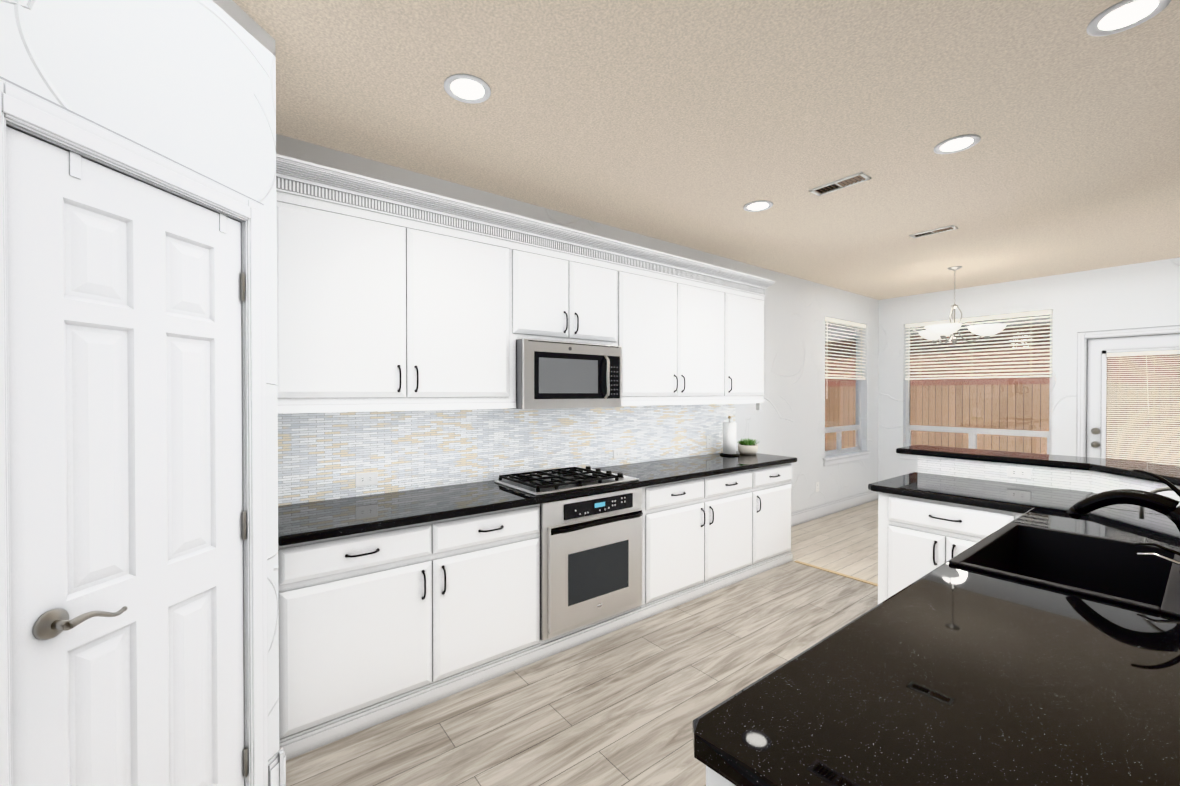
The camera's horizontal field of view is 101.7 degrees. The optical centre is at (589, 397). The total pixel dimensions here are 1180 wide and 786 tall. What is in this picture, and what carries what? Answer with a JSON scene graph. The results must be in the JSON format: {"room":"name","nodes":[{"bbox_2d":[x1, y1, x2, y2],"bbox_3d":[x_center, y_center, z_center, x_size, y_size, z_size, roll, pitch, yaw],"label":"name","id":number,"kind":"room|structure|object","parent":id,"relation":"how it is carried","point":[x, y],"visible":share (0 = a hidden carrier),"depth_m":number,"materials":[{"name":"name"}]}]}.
{"room":"kitchen","nodes":[
{"label":"kitchen","id":0,"kind":"room"},
{"bbox_2d":[286,500,877,785],"bbox_3d":[1.621,1.526,1.729,10.200,0.120,5.300,0,1,-37],"label":"floor","id":1,"kind":"structure","parent":0,"point":[626,705],"depth_m":2.35,"materials":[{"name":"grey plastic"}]},
{"bbox_2d":[278,518,439,759],"bbox_3d":[-1.170,1.024,2.328,0.625,0.874,0.639,0,1,-37],"label":"base cabinet","id":2,"kind":"object","parent":1,"relation":"on","point":[359,611],"depth_m":2.09,"materials":[{"name":"white paint"}]},
{"bbox_2d":[278,450,796,545],"bbox_3d":[0.108,0.557,3.308,3.849,0.040,0.634,0,1,-37],"label":"countertop","id":3,"kind":"structure","parent":2,"relation":"on","point":[296,522],"depth_m":2.68,"materials":[{"name":"black stone"}]},
{"bbox_2d":[494,466,638,495],"bbox_3d":[-0.144,0.516,3.085,0.780,0.045,0.515,0,1,-37],"label":"cooktop","id":4,"kind":"object","parent":3,"relation":"in","point":[560,480],"depth_m":2.97,"materials":[{"name":"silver metal"}]},
{"bbox_2d":[738,438,759,454],"bbox_3d":[1.473,0.453,4.477,0.195,0.147,0.197,0,1,-37],"label":"plant pot","id":5,"kind":"object","parent":3,"relation":"on","point":[745,447],"depth_m":4.42,"materials":[{"name":"beige ceramic"}]},
{"bbox_2d":[440,502,547,699],"bbox_3d":[-0.683,1.020,2.702,0.603,0.874,0.639,0,1,-37],"label":"base cabinet","id":6,"kind":"object","parent":1,"relation":"on","point":[494,563],"depth_m":2.48,"materials":[{"name":"white paint"}]},
{"bbox_2d":[548,486,651,656],"bbox_3d":[-0.130,1.017,3.126,0.791,0.874,0.639,0,1,-37],"label":"base cabinet","id":7,"kind":"object","parent":1,"relation":"on","point":[600,545],"depth_m":2.87,"materials":[{"name":"silver metal"}]},
{"bbox_2d":[540,487,642,640],"bbox_3d":[-0.113,0.966,3.090,0.760,0.767,0.681,0,1,-37],"label":"oven","id":8,"kind":"object","parent":7,"relation":"in","point":[591,544],"depth_m":2.82,"materials":[{"name":"silver metal"}]},
{"bbox_2d":[652,474,711,615],"bbox_3d":[0.428,1.013,3.553,0.614,0.874,0.639,0,1,-37],"label":"base cabinet","id":9,"kind":"object","parent":1,"relation":"on","point":[682,508],"depth_m":3.35,"materials":[{"name":"white paint"}]},
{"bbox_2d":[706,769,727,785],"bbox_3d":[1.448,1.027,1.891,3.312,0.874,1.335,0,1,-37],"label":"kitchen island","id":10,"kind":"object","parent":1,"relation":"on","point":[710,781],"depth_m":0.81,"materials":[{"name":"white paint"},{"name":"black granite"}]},
{"bbox_2d":[692,473,1179,785],"bbox_3d":[1.427,0.563,1.900,3.330,0.051,1.380,0,1,-37],"label":"island countertop","id":11,"kind":"structure","parent":10,"relation":"on","point":[962,672],"depth_m":0.95,"materials":[{"name":"black stone"}]},
{"bbox_2d":[968,525,1167,604],"bbox_3d":[1.646,0.661,1.641,0.754,0.224,0.446,0,1,-37],"label":"sink","id":12,"kind":"object","parent":11,"relation":"in","point":[1086,562],"depth_m":1.87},
{"bbox_2d":[1068,469,1179,572],"bbox_3d":[1.698,0.387,1.489,0.254,0.308,0.312,0,1,-37],"label":"faucet","id":13,"kind":"object","parent":11,"relation":"on","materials":[{"name":"black metal"}]},
{"bbox_2d":[1137,553,1179,564],"bbox_3d":[1.663,0.497,1.370,0.052,0.090,0.137,0,1,-37],"label":"soap dispenser","id":14,"kind":"object","parent":11,"relation":"on","point":[1163,557],"depth_m":1.38,"materials":[{"name":"silver metal"}]},
{"bbox_2d":[712,466,759,591],"bbox_3d":[0.909,1.010,3.923,0.600,0.874,0.639,0,1,-37],"label":"base cabinet","id":15,"kind":"object","parent":1,"relation":"on","point":[735,494],"depth_m":3.73,"materials":[{"name":"white paint"}]},
{"bbox_2d":[760,462,792,572],"bbox_3d":[1.380,1.007,4.284,0.587,0.874,0.639,0,1,-37],"label":"base cabinet","id":16,"kind":"object","parent":1,"relation":"on","point":[775,481],"depth_m":4.07,"materials":[{"name":"white paint"}]},
{"bbox_2d":[794,560,877,585],"bbox_3d":[3.016,1.454,2.654,0.044,0.007,3.970,0,1,-37],"label":"trim","id":17,"kind":"structure","parent":1,"relation":"on","point":[840,574],"depth_m":3.93,"materials":[{"name":"beige wood"}]},
{"bbox_2d":[0,0,1179,759],"bbox_3d":[1.621,0.076,1.716,10.200,2.780,5.300,0,1,-37],"label":"wall","id":18,"kind":"structure","parent":0,"point":[188,84],"depth_m":2.57,"materials":[{"name":"white paint"}]},
{"bbox_2d":[6,126,247,785],"bbox_3d":[-1.235,0.433,1.345,0.456,2.047,0.447,0,1,-37],"label":"pantry door","id":19,"kind":"structure","parent":18,"relation":"in","point":[126,295],"depth_m":1.27,"materials":[{"name":"white paint"}]},
{"bbox_2d":[0,76,267,785],"bbox_3d":[-1.268,0.391,1.346,0.138,2.156,0.780,0,0,8],"label":"door frame","id":20,"kind":"structure","parent":18,"relation":"attached to","point":[24,110],"depth_m":1.50,"materials":[{"name":"white paint"}]},
{"bbox_2d":[276,170,411,417],"bbox_3d":[-1.277,-0.458,2.427,0.591,1.055,0.332,0,1,-37],"label":"upper cabinet","id":21,"kind":"object","parent":18,"relation":"attached to","point":[344,256],"depth_m":2.29,"materials":[{"name":"white paint"}]},
{"bbox_2d":[412,202,519,413],"bbox_3d":[-0.788,-0.461,2.802,0.641,1.055,0.332,0,1,-37],"label":"upper cabinet","id":22,"kind":"object","parent":18,"relation":"attached to","point":[466,271],"depth_m":2.66,"materials":[{"name":"white paint"}]},
{"bbox_2d":[278,404,734,505],"bbox_3d":[-0.095,0.282,3.545,3.819,0.504,0.010,0,1,-37],"label":"backsplash","id":23,"kind":"structure","parent":18,"relation":"attached to","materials":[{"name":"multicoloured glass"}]},
{"bbox_2d":[520,230,571,337],"bbox_3d":[-0.391,-0.671,3.105,0.405,0.641,0.332,0,1,-37],"label":"upper cabinet","id":24,"kind":"object","parent":18,"relation":"attached to","point":[545,260],"depth_m":2.99,"materials":[{"name":"white paint"}]},
{"bbox_2d":[516,334,631,413],"bbox_3d":[-0.192,-0.139,3.183,0.760,0.415,0.456,0,1,-37],"label":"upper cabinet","id":25,"kind":"object","parent":18,"relation":"attached to","point":[540,374],"depth_m":3.03,"materials":[{"name":"silver metal"}]},
{"bbox_2d":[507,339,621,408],"bbox_3d":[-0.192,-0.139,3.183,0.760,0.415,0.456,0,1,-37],"label":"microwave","id":26,"kind":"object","parent":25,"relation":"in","point":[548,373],"depth_m":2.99,"materials":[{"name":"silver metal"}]},
{"bbox_2d":[572,242,619,341],"bbox_3d":[-0.069,-0.673,3.351,0.405,0.641,0.332,0,1,-37],"label":"upper cabinet","id":27,"kind":"object","parent":18,"relation":"attached to","point":[595,270],"depth_m":3.23,"materials":[{"name":"white paint"}]},
{"bbox_2d":[620,254,679,409],"bbox_3d":[0.328,-0.468,3.658,0.641,1.055,0.332,0,1,-37],"label":"upper cabinet","id":28,"kind":"object","parent":18,"relation":"attached to","point":[649,290],"depth_m":3.55,"materials":[{"name":"white paint"}]},
{"bbox_2d":[680,266,727,405],"bbox_3d":[0.818,-0.472,4.034,0.594,1.055,0.332,0,1,-37],"label":"upper cabinet","id":29,"kind":"object","parent":18,"relation":"attached to","point":[703,297],"depth_m":3.91,"materials":[{"name":"white paint"}]},
{"bbox_2d":[728,278,767,405],"bbox_3d":[1.287,-0.475,4.393,0.587,1.055,0.332,0,1,-37],"label":"upper cabinet","id":30,"kind":"object","parent":18,"relation":"attached to","point":[745,299],"depth_m":4.26,"materials":[{"name":"white paint"}]},
{"bbox_2d":[791,490,877,526],"bbox_3d":[2.739,1.357,5.725,3.260,0.150,0.016,0,1,-37],"label":"baseboard","id":31,"kind":"structure","parent":18,"relation":"attached to","point":[815,512],"depth_m":5.88,"materials":[{"name":"white paint"}]},
{"bbox_2d":[823,317,870,465],"bbox_3d":[3.266,-0.077,6.184,1.250,1.810,0.160,0,1,-37],"label":"window","id":32,"kind":"structure","parent":18,"relation":"in","point":[839,459],"depth_m":6.23,"materials":[{"name":"silver metal"}]},
{"bbox_2d":[900,310,1052,459],"bbox_3d":[4.696,-0.075,5.914,0.160,1.810,1.560,0,1,-37],"label":"window","id":33,"kind":"structure","parent":18,"relation":"in","point":[973,438],"depth_m":5.84,"materials":[{"name":"silver metal"}]},
{"bbox_2d":[1007,467,1030,478],"bbox_3d":[2.669,0.470,2.990,0.008,0.065,0.115,0,1,-37],"label":"outlet","id":34,"kind":"object","parent":18,"relation":"attached to","point":[1012,472],"depth_m":2.99,"materials":[{"name":"white plastic"}]},
{"bbox_2d":[1076,325,1179,456],"bbox_3d":[5.601,0.373,4.772,0.168,2.134,1.076,0,1,-37],"label":"door frame","id":35,"kind":"structure","parent":18,"relation":"attached to","point":[1081,413],"depth_m":5.10,"materials":[{"name":"white paint"}]},
{"bbox_2d":[1087,334,1179,466],"bbox_3d":[5.566,0.407,4.743,0.108,2.038,0.930,0,1,-37],"label":"patio door","id":36,"kind":"structure","parent":18,"relation":"in","point":[1100,351],"depth_m":4.88,"materials":[{"name":"white paint"}]},
{"bbox_2d":[233,0,1179,299],"bbox_3d":[1.621,-1.374,1.704,10.200,0.120,5.300,0,1,-37],"label":"ceiling","id":37,"kind":"structure","parent":0,"point":[697,124],"depth_m":2.27,"materials":[{"name":"beige paint"}]},
{"bbox_2d":[444,74,490,103],"bbox_3d":[-0.522,-1.313,2.051,0.196,0.007,0.196,0,1,-37],"label":"recessed light","id":38,"kind":"object","parent":37,"relation":"in","point":[468,88],"visible":1,"depth_m":2.05,"materials":[{"name":"white paint"}]},
{"bbox_2d":[743,200,772,211],"bbox_3d":[1.166,-1.324,3.334,0.196,0.007,0.196,0,1,-37],"label":"recessed light","id":39,"kind":"object","parent":37,"relation":"in","point":[758,206],"visible":1,"depth_m":3.33,"materials":[{"name":"white paint"}]},
{"bbox_2d":[809,172,870,195],"bbox_3d":[1.548,-1.320,2.984,0.130,0.010,0.320,0,1,-37],"label":"ceiling vent","id":40,"kind":"object","parent":37,"relation":"in","point":[845,182],"visible":1,"depth_m":2.97,"materials":[{"name":"white metal"}]},
{"bbox_2d":[909,225,957,237],"bbox_3d":[2.754,-1.327,3.859,0.110,0.010,0.300,0,1,-37],"label":"ceiling vent","id":41,"kind":"object","parent":37,"relation":"in","point":[935,231],"visible":1,"depth_m":3.85,"materials":[{"name":"white metal"}]},
{"bbox_2d":[934,134,980,153],"bbox_3d":[1.913,-1.317,2.508,0.196,0.007,0.196,0,1,-37],"label":"recessed light","id":42,"kind":"object","parent":37,"relation":"in","point":[956,144],"visible":1,"depth_m":2.50,"materials":[{"name":"white paint"}]},
{"bbox_2d":[918,266,1006,344],"bbox_3d":[3.733,-0.941,4.926,0.720,0.800,0.761,0,1,-37],"label":"chandelier","id":43,"kind":"object","parent":37,"relation":"hanging from","point":[934,333],"visible":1,"depth_m":4.82,"materials":[{"name":"white glass"}]},
{"bbox_2d":[1086,0,1170,36],"bbox_3d":[1.842,-1.310,1.647,0.196,0.007,0.196,0,1,-37],"label":"recessed light","id":44,"kind":"object","parent":37,"relation":"in","point":[1123,15],"visible":1,"depth_m":1.65,"materials":[{"name":"white paint"}]},
{"label":"outside","id":45,"kind":"structure","parent":0,"visible":0},
{"bbox_3d":[4.769,1.715,4.775,18.600,0.150,20.000,0,1,-37],"label":"ground","id":46,"kind":"structure","parent":45,"visible":0},
{"bbox_2d":[825,383,1179,465],"bbox_3d":[4.617,0.716,4.020,8.250,1.860,11.000,0,1,-37],"label":"fence","id":47,"kind":"object","parent":46,"relation":"on","point":[972,401],"depth_m":8.00,"materials":[{"name":"brown wood"}]},
{"bbox_2d":[825,314,1179,386],"bbox_3d":[6.091,-1.074,6.396,17.500,5.400,16.000,0,1,-37],"label":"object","id":48,"kind":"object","parent":46,"relation":"on","point":[972,381],"depth_m":10.69,"materials":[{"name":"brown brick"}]}
]}

